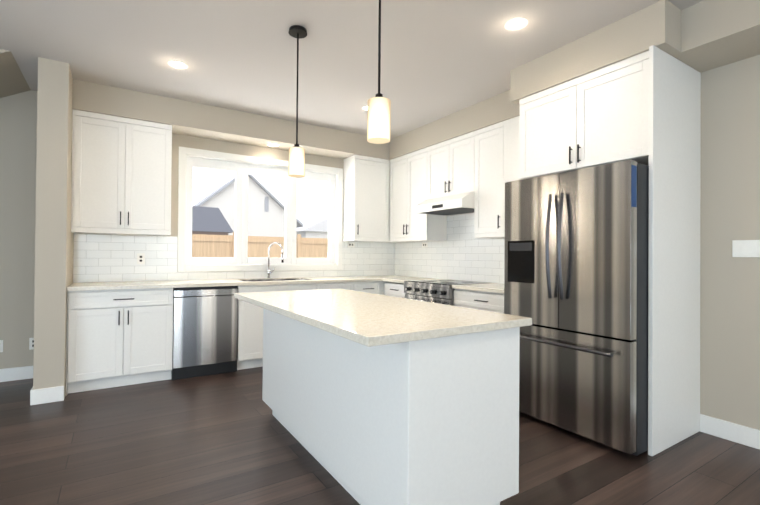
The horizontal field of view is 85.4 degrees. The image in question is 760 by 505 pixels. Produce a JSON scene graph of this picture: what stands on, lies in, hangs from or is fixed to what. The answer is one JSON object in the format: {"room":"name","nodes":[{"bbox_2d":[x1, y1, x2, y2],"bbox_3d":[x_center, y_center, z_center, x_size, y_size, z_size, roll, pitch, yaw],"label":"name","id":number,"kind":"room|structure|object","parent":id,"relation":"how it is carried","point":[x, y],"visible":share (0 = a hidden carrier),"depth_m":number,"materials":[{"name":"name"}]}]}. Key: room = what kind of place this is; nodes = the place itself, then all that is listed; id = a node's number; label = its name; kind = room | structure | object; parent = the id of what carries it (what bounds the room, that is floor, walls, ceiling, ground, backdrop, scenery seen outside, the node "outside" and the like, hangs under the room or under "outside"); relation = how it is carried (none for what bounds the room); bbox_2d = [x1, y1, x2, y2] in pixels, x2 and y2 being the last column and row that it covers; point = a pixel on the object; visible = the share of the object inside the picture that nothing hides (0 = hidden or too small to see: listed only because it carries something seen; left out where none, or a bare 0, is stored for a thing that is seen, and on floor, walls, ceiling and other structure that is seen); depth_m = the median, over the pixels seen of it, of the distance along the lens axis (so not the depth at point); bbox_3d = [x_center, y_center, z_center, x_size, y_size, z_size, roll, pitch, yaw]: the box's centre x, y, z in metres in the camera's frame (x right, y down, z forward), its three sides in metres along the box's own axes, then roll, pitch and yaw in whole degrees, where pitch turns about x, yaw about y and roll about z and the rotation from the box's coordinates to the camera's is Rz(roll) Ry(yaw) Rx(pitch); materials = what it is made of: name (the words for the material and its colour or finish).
{"room":"kitchen","nodes":[
{"label":"kitchen","id":0,"kind":"room"},
{"bbox_2d":[0,49,36,368],"bbox_3d":[-4.410,-0.196,2.919,3.180,2.800,1.115,1,-1,-33],"label":"wall","id":1,"kind":"structure","parent":0,"point":[18,126],"depth_m":3.94,"materials":[{"name":"paint"}]},
{"bbox_2d":[0,340,2,351],"bbox_3d":[-3.587,0.883,3.866,0.070,0.114,0.007,1,-1,-33],"label":"electrical outlet plate","id":2,"kind":"object","parent":1,"relation":"attached to","point":[1,341],"depth_m":3.88,"materials":[{"name":"white plastic"}]},
{"bbox_2d":[0,366,32,381],"bbox_3d":[-4.512,1.145,3.262,2.950,0.122,0.020,1,-1,-33],"label":"baseboard","id":3,"kind":"structure","parent":1,"relation":"attached to","point":[26,372],"depth_m":3.93,"materials":[{"name":"white wood"}]},
{"bbox_2d":[29,338,33,349],"bbox_3d":[-3.369,0.885,4.006,0.070,0.114,0.007,1,-1,-33],"label":"electrical outlet plate","id":4,"kind":"object","parent":1,"relation":"attached to","point":[31,340],"depth_m":3.99,"materials":[{"name":"white plastic"}]},
{"bbox_2d":[33,57,73,398],"bbox_3d":[-2.935,-0.177,3.748,0.199,2.800,0.915,1,-1,-33],"label":"wall","id":5,"kind":"structure","parent":0,"point":[54,244],"depth_m":3.37,"materials":[{"name":"paint"}]},
{"bbox_2d":[30,387,43,404],"bbox_3d":[-3.028,1.160,3.663,0.020,0.122,0.911,1,-1,-33],"label":"baseboard","id":6,"kind":"structure","parent":5,"relation":"attached to","point":[34,394],"depth_m":3.29,"materials":[{"name":"white wood"}]},
{"bbox_2d":[73,134,384,271],"bbox_3d":[-1.375,-0.153,5.177,3.971,2.800,0.200,1,-1,-33],"label":"wall","id":7,"kind":"structure","parent":0,"point":[216,145],"depth_m":4.75,"materials":[{"name":"paint"}]},
{"bbox_2d":[71,109,171,232],"bbox_3d":[-2.553,-0.764,4.105,0.815,1.075,0.328,1,-1,-33],"label":"upper cabinet","id":8,"kind":"object","parent":7,"relation":"attached to","point":[121,175],"depth_m":3.95,"materials":[{"name":"white wood"}]},
{"bbox_2d":[137,253,144,263],"bbox_3d":[-2.506,0.066,4.313,0.070,0.114,0.007,1,-1,-33],"label":"electrical outlet plate","id":9,"kind":"object","parent":7,"relation":"attached to","point":[140,258],"depth_m":4.31,"materials":[{"name":"white plastic"}]},
{"bbox_2d":[73,234,394,282],"bbox_3d":[-1.383,0.076,5.045,3.818,0.479,0.009,1,-1,-33],"label":"backsplash","id":10,"kind":"structure","parent":7,"relation":"attached to","point":[103,258],"depth_m":4.40,"materials":[{"name":"tile"}]},
{"bbox_2d":[177,146,342,271],"bbox_3d":[-1.395,-0.464,5.107,2.021,1.377,0.138,1,-1,-33],"label":"window","id":11,"kind":"structure","parent":7,"relation":"in","point":[242,171],"depth_m":4.97,"materials":[{"name":"plastic"}]},
{"bbox_2d":[347,242,354,246],"bbox_3d":[-0.398,-0.108,5.669,0.114,0.070,0.007,1,-1,-33],"label":"electrical outlet plate","id":12,"kind":"object","parent":7,"relation":"attached to","point":[349,244],"depth_m":5.67,"materials":[{"name":"white plastic"}]},
{"bbox_2d":[343,155,389,240],"bbox_3d":[-0.190,-0.733,5.624,0.534,1.075,0.328,1,-1,-33],"label":"upper cabinet","id":13,"kind":"object","parent":7,"relation":"attached to","point":[366,180],"depth_m":5.49,"materials":[{"name":"white wood"}]},
{"bbox_2d":[371,241,402,242],"bbox_3d":[0.150,-0.706,5.843,0.394,1.120,0.328,1,-1,-33],"label":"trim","id":14,"kind":"structure","parent":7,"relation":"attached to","point":[371,241],"depth_m":5.66,"materials":[{"name":"white wood"}]},
{"bbox_2d":[0,0,703,138],"bbox_3d":[-0.330,-1.644,0.504,7.400,0.120,9.600,1,-1,-33],"label":"ceiling","id":15,"kind":"structure","parent":0,"point":[440,59],"depth_m":3.14,"materials":[{"name":"paint"}]},
{"bbox_2d":[168,60,187,68],"bbox_3d":[-1.686,-1.566,3.433,0.150,0.008,0.150,1,-1,-33],"label":"recessed light","id":16,"kind":"object","parent":15,"relation":"in","point":[177,64],"visible":1,"depth_m":3.42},
{"bbox_2d":[288,25,306,177],"bbox_3d":[-0.581,-1.050,2.888,0.130,1.029,0.130,1,-1,-33],"label":"pendant light","id":17,"kind":"object","parent":15,"relation":"hanging from","point":[296,166],"visible":1,"depth_m":2.85,"materials":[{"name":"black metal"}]},
{"bbox_2d":[367,0,390,143],"bbox_3d":[-0.002,-1.053,1.988,0.130,1.029,0.130,1,-1,-33],"label":"pendant light","id":18,"kind":"object","parent":15,"relation":"hanging from","point":[378,116],"visible":1,"depth_m":1.95,"materials":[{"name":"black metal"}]},
{"bbox_2d":[505,18,527,29],"bbox_3d":[0.925,-1.551,2.794,0.150,0.008,0.150,1,-1,-33],"label":"recessed light","id":19,"kind":"object","parent":15,"relation":"in","point":[516,23],"visible":1,"depth_m":2.79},
{"bbox_2d":[0,367,759,504],"bbox_3d":[-0.353,1.266,0.479,7.400,0.100,9.600,1,-1,-33],"label":"floor","id":20,"kind":"structure","parent":0,"point":[229,438],"depth_m":2.45,"materials":[{"name":"brown wood"}]},
{"bbox_2d":[66,288,172,395],"bbox_3d":[-2.489,0.781,3.975,0.815,0.894,0.608,1,-1,-33],"label":"base cabinet","id":21,"kind":"object","parent":20,"relation":"on","point":[121,337],"depth_m":3.71,"materials":[{"name":"white wood"}]},
{"bbox_2d":[67,275,409,290],"bbox_3d":[-1.215,0.332,4.779,3.818,0.035,0.636,1,-1,-33],"label":"countertop","id":22,"kind":"structure","parent":21,"relation":"on","point":[85,286],"depth_m":4.21,"materials":[{"name":"stone"}]},
{"bbox_2d":[266,242,283,278],"bbox_3d":[-1.266,0.095,4.959,0.157,0.441,0.207,1,-1,-33],"label":"faucet","id":23,"kind":"object","parent":22,"relation":"on","point":[268,268],"visible":0.98,"depth_m":4.98,"materials":[{"name":"silver metal"}]},
{"bbox_2d":[241,278,311,281],"bbox_3d":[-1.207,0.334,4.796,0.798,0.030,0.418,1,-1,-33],"label":"sink basin","id":24,"kind":"object","parent":22,"relation":"in","point":[275,279],"visible":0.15,"depth_m":4.98,"materials":[{"name":"silver metal"}]},
{"bbox_2d":[171,286,237,379],"bbox_3d":[-1.889,0.789,4.358,0.606,0.894,0.613,1,-1,-33],"label":"dishwasher","id":25,"kind":"object","parent":20,"relation":"on","point":[205,331],"visible":0.75,"depth_m":4.09,"materials":[{"name":"silver metal"}]},
{"bbox_2d":[237,283,325,369],"bbox_3d":[-1.224,0.798,4.788,0.974,0.894,0.608,1,-1,-33],"label":"base cabinet","id":26,"kind":"object","parent":20,"relation":"on","point":[250,316],"depth_m":4.36,"materials":[{"name":"white wood"}]},
{"bbox_2d":[326,282,353,289],"bbox_3d":[-0.700,0.805,5.125,0.510,0.894,0.608,1,-1,-33],"label":"base cabinet","id":27,"kind":"object","parent":20,"relation":"on","point":[343,285],"depth_m":4.93,"materials":[{"name":"white wood"}]},
{"bbox_2d":[354,281,381,294],"bbox_3d":[-0.349,0.809,5.351,0.445,0.894,0.608,1,-1,-33],"label":"base cabinet","id":28,"kind":"object","parent":20,"relation":"on","point":[375,287],"depth_m":5.14,"materials":[{"name":"white wood"}]},
{"bbox_2d":[262,308,519,504],"bbox_3d":[-0.121,0.788,2.542,0.650,0.894,1.861,1,-1,-33],"label":"kitchen island","id":29,"kind":"object","parent":20,"relation":"on","point":[433,421],"visible":0.83,"depth_m":1.82,"materials":[{"name":"white wood"}]},
{"bbox_2d":[234,289,531,346],"bbox_3d":[-0.188,0.321,2.501,0.898,0.035,1.941,1,-1,-33],"label":"countertop","id":30,"kind":"structure","parent":29,"relation":"on","point":[367,319],"depth_m":1.97,"materials":[{"name":"stone"}]},
{"bbox_2d":[384,281,406,297],"bbox_3d":[0.432,0.814,5.175,0.608,0.894,0.528,1,-1,-33],"label":"base cabinet","id":31,"kind":"object","parent":20,"relation":"on","point":[393,289],"depth_m":5.03,"materials":[{"name":"white wood"}]},
{"bbox_2d":[382,277,446,282],"bbox_3d":[0.436,0.348,5.151,0.638,0.035,0.480,1,-1,-33],"label":"countertop","id":32,"kind":"structure","parent":31,"relation":"on","point":[392,279],"depth_m":5.08,"materials":[{"name":"stone"}]},
{"bbox_2d":[403,279,484,305],"bbox_3d":[0.726,0.793,4.593,0.707,0.932,0.763,1,-1,-33],"label":"range","id":33,"kind":"object","parent":20,"relation":"on","point":[438,291],"visible":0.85,"depth_m":4.40,"materials":[{"name":"silver metal"}]},
{"bbox_2d":[454,289,503,313],"bbox_3d":[1.215,0.810,3.957,0.608,0.894,0.824,1,-1,-33],"label":"base cabinet","id":34,"kind":"object","parent":20,"relation":"on","point":[485,301],"depth_m":3.84,"materials":[{"name":"white wood"}]},
{"bbox_2d":[452,283,503,293],"bbox_3d":[1.208,0.344,3.955,0.633,0.035,0.824,1,-1,-33],"label":"countertop","id":35,"kind":"structure","parent":34,"relation":"on","point":[493,287],"depth_m":3.93,"materials":[{"name":"stone"}]},
{"bbox_2d":[504,160,648,455],"bbox_3d":[1.566,0.352,3.055,0.946,1.800,0.948,1,-1,-33],"label":"refrigerator","id":36,"kind":"object","parent":20,"relation":"on","point":[576,268],"visible":0.77,"depth_m":2.68,"materials":[{"name":"silver metal"}]},
{"bbox_2d":[519,45,700,455],"bbox_3d":[1.688,-0.011,3.155,0.698,2.530,1.042,1,-1,-33],"label":"tall cabinet","id":37,"kind":"object","parent":20,"relation":"on","point":[644,108],"visible":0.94,"depth_m":2.75,"materials":[{"name":"white wood"}]},
{"bbox_2d":[72,0,759,159],"bbox_3d":[1.060,-1.432,1.277,3.821,0.269,9.000,1,-1,-33],"label":"soffit","id":38,"kind":"structure","parent":0,"point":[704,36],"depth_m":3.75,"materials":[{"name":"paint"}]},
{"bbox_2d":[267,143,279,146],"bbox_3d":[-1.272,-1.282,4.902,0.150,0.008,0.150,1,-1,-33],"label":"recessed light","id":39,"kind":"object","parent":38,"relation":"in","point":[273,144],"visible":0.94,"depth_m":4.88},
{"bbox_2d":[403,55,759,429],"bbox_3d":[2.774,-0.145,2.256,0.150,2.800,9.200,1,-1,-33],"label":"wall","id":40,"kind":"structure","parent":0,"point":[729,283],"depth_m":2.77,"materials":[{"name":"paint"}]},
{"bbox_2d":[390,146,446,239],"bbox_3d":[0.502,-0.730,5.356,0.328,1.075,0.860,1,-1,-33],"label":"upper cabinet","id":41,"kind":"object","parent":40,"relation":"attached to","point":[409,173],"depth_m":5.21,"materials":[{"name":"white wood"}]},
{"bbox_2d":[422,242,427,247],"bbox_3d":[0.595,-0.101,5.481,0.007,0.070,0.114,1,-1,-33],"label":"electrical outlet plate","id":42,"kind":"object","parent":40,"relation":"attached to","point":[424,244],"depth_m":5.48,"materials":[{"name":"white plastic"}]},
{"bbox_2d":[395,213,504,283],"bbox_3d":[0.959,-0.060,4.928,0.009,0.786,2.718,1,-1,-33],"label":"backsplash","id":43,"kind":"structure","parent":40,"relation":"attached to","point":[462,253],"depth_m":4.96,"materials":[{"name":"tile"}]},
{"bbox_2d":[430,131,473,198],"bbox_3d":[0.915,-0.952,4.718,0.328,0.635,0.779,1,-1,-33],"label":"upper cabinet","id":44,"kind":"object","parent":40,"relation":"attached to","point":[452,160],"depth_m":4.58,"materials":[{"name":"white wood"}]},
{"bbox_2d":[416,192,474,215],"bbox_3d":[0.839,-0.546,4.668,0.501,0.174,0.769,1,-1,-33],"label":"range hood","id":45,"kind":"object","parent":44,"relation":"attached to","point":[461,203],"visible":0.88,"depth_m":4.50,"materials":[{"name":"white metal"}]},
{"bbox_2d":[474,122,501,235],"bbox_3d":[1.211,-0.733,4.253,0.328,1.075,0.441,1,-1,-33],"label":"upper cabinet","id":46,"kind":"object","parent":40,"relation":"attached to","point":[483,164],"depth_m":4.15,"materials":[{"name":"white wood"}]},
{"bbox_2d":[494,116,520,238],"bbox_3d":[1.432,-0.712,3.909,0.328,1.120,0.496,1,-1,-33],"label":"upper cabinet","id":47,"kind":"object","parent":40,"relation":"attached to","point":[510,127],"depth_m":3.93,"materials":[{"name":"white wood"}]},
{"bbox_2d":[700,414,759,449],"bbox_3d":[2.368,1.195,2.706,0.016,0.122,0.441,1,-1,-33],"label":"baseboard","id":48,"kind":"structure","parent":40,"relation":"attached to","point":[735,432],"depth_m":2.74,"materials":[{"name":"white wood"}]},
{"bbox_2d":[732,240,759,256],"bbox_3d":[2.404,-0.025,2.681,0.010,0.112,0.172,1,-1,-33],"label":"switch plate","id":49,"kind":"object","parent":40,"relation":"attached to","point":[745,248],"visible":1,"depth_m":2.69,"materials":[{"name":"white plastic"}]},
{"label":"outside","id":50,"kind":"structure","parent":0,"visible":0},
{"bbox_3d":[-12.835,2.144,21.727,55.000,0.100,39.550,1,-1,-33],"label":"ground","id":51,"kind":"structure","parent":50,"visible":0},
{"bbox_2d":[192,206,232,234],"bbox_3d":[-12.161,-0.169,19.523,8.500,4.500,6.800,1,-1,-33],"label":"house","id":52,"kind":"structure","parent":51,"relation":"on","point":[200,211],"depth_m":19.51,"materials":[{"name":"grey"}]},
{"bbox_2d":[194,174,302,236],"bbox_3d":[-12.357,-1.829,33.639,8.560,8.050,10.650,1,-1,-33],"label":"house","id":53,"kind":"structure","parent":51,"relation":"on","point":[252,215],"depth_m":29.87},
{"bbox_2d":[192,232,327,257],"bbox_3d":[-3.553,0.756,11.941,28.000,2.660,0.120,1,-1,-33],"label":"fence","id":54,"kind":"object","parent":51,"relation":"on","point":[265,241],"depth_m":11.96,"materials":[{"name":"brown wood"}]},
{"bbox_2d":[296,209,327,237],"bbox_3d":[-4.816,-1.255,44.459,12.000,7.200,10.800,1,-1,-33],"label":"house","id":55,"kind":"structure","parent":51,"relation":"on","point":[309,224],"depth_m":38.07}
]}

